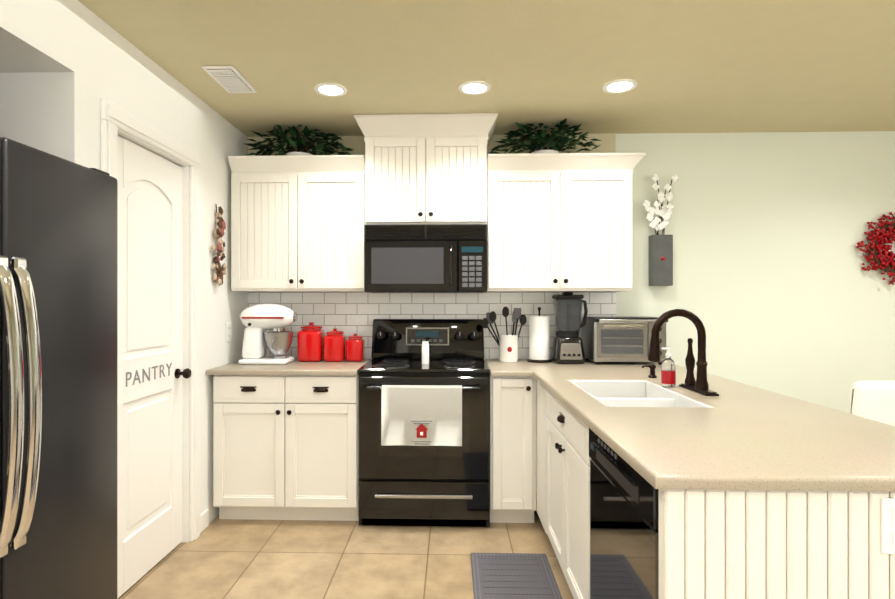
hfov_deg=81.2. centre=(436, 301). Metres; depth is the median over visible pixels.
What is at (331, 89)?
recessed light
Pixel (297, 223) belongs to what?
upper cabinet
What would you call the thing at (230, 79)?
ceiling vent
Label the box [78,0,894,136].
ceiling
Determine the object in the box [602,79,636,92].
recessed light
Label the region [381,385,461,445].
towel
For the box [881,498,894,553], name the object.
outlet
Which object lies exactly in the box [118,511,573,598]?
floor
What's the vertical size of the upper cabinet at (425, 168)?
0.668 m
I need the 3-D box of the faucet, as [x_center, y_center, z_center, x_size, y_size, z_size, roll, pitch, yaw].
[1.052,0.213,2.297,0.259,0.361,0.260,0,0,2]
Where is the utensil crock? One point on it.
(507, 343)
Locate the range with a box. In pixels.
[358,319,489,526]
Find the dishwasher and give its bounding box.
[589,428,658,598]
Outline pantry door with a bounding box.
[118,136,190,597]
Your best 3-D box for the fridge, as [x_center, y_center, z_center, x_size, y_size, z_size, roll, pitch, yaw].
[-1.622,0.423,1.432,1.057,1.762,0.935,0,0,2]
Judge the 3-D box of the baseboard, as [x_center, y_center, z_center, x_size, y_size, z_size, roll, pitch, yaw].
[1.977,1.255,3.188,6.610,0.100,0.705,0,0,2]
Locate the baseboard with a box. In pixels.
[200,509,208,532]
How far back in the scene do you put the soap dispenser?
2.68 m
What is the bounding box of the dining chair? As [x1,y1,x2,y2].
[849,380,894,425]
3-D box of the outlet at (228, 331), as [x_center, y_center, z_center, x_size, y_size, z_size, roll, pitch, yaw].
[-1.319,0.195,3.314,0.008,0.120,0.075,0,0,2]
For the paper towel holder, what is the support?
on the countertop at (656, 434)
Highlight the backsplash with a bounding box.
[247,292,615,358]
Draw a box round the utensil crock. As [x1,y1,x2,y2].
[482,306,526,362]
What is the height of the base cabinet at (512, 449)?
0.878 m
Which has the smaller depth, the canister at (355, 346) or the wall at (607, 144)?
the canister at (355, 346)
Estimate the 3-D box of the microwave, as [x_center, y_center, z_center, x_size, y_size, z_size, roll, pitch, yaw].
[-0.061,-0.264,3.369,0.753,0.414,0.458,0,0,2]
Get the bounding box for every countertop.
[206,358,370,375]
[484,359,894,491]
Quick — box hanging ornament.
[211,204,226,285]
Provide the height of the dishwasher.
0.875 m
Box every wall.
[0,0,247,522]
[248,133,615,155]
[364,131,894,412]
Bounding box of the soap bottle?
[661,348,675,386]
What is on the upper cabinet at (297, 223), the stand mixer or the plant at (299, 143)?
the plant at (299, 143)
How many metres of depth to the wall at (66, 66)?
2.18 m
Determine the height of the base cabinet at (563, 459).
0.878 m
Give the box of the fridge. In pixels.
[0,137,117,598]
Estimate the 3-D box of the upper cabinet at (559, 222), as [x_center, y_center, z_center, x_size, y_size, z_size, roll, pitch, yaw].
[0.800,-0.485,3.378,0.957,0.840,0.391,0,0,2]
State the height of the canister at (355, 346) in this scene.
0.182 m
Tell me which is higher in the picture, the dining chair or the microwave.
the microwave
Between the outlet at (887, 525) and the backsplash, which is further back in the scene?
the backsplash
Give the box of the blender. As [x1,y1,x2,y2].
[551,292,587,363]
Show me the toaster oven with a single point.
(615, 339)
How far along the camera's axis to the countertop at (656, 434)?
1.58 m
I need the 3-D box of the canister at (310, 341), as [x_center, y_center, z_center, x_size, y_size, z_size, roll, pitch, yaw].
[-0.826,0.265,3.452,0.155,0.258,0.155,0,0,2]
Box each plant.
[245,125,352,155]
[489,118,601,153]
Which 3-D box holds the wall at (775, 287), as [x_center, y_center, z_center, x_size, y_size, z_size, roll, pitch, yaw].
[1.915,0.080,3.613,7.000,2.450,0.140,0,0,2]
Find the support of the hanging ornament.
attached to the wall at (66, 66)
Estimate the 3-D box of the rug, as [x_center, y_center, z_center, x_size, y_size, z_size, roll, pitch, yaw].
[0.351,1.298,2.072,0.384,0.013,1.210,0,0,2]
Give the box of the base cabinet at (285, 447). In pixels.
[213,374,358,520]
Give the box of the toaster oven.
[582,317,667,364]
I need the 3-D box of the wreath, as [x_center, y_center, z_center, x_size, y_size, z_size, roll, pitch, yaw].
[3.051,-0.352,3.463,0.485,0.486,0.080,0,0,2]
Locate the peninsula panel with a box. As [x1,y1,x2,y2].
[676,489,894,598]
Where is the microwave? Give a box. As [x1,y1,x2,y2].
[364,224,486,292]
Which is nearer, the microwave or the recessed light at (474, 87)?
the recessed light at (474, 87)
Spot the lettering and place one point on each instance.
(143, 372)
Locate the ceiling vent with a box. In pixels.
[201,66,256,92]
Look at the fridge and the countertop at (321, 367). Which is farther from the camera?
the countertop at (321, 367)
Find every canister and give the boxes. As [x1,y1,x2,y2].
[297,322,324,361]
[324,328,345,361]
[346,333,364,360]
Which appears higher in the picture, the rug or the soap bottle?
the soap bottle
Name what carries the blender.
on the countertop at (656, 434)
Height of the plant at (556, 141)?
0.275 m
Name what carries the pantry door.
in the wall at (66, 66)
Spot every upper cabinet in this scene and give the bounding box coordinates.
[228,155,364,291]
[354,113,497,224]
[487,152,645,291]
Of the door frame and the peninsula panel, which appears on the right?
the peninsula panel
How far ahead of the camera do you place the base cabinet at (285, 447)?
3.03 m
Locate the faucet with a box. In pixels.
[648,309,718,395]
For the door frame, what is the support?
attached to the wall at (66, 66)
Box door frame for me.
[100,97,199,598]
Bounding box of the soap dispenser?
[641,364,656,377]
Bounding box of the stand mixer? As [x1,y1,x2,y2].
[238,304,297,364]
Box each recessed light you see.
[314,83,346,96]
[458,81,490,94]
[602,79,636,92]
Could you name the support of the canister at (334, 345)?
on the countertop at (321, 367)
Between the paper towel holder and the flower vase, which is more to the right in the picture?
the flower vase
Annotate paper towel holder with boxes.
[527,307,551,362]
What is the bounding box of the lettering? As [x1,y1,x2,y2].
[126,363,171,386]
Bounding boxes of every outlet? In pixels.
[226,322,230,341]
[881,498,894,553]
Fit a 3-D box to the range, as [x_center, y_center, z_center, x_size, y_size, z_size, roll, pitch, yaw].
[-0.065,0.707,3.243,0.757,1.173,0.653,0,0,2]
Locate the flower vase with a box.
[643,174,678,285]
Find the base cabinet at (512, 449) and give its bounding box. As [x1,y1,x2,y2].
[490,375,535,522]
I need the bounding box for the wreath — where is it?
[856,212,894,284]
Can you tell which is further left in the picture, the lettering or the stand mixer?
the lettering
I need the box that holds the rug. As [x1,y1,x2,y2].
[471,553,562,598]

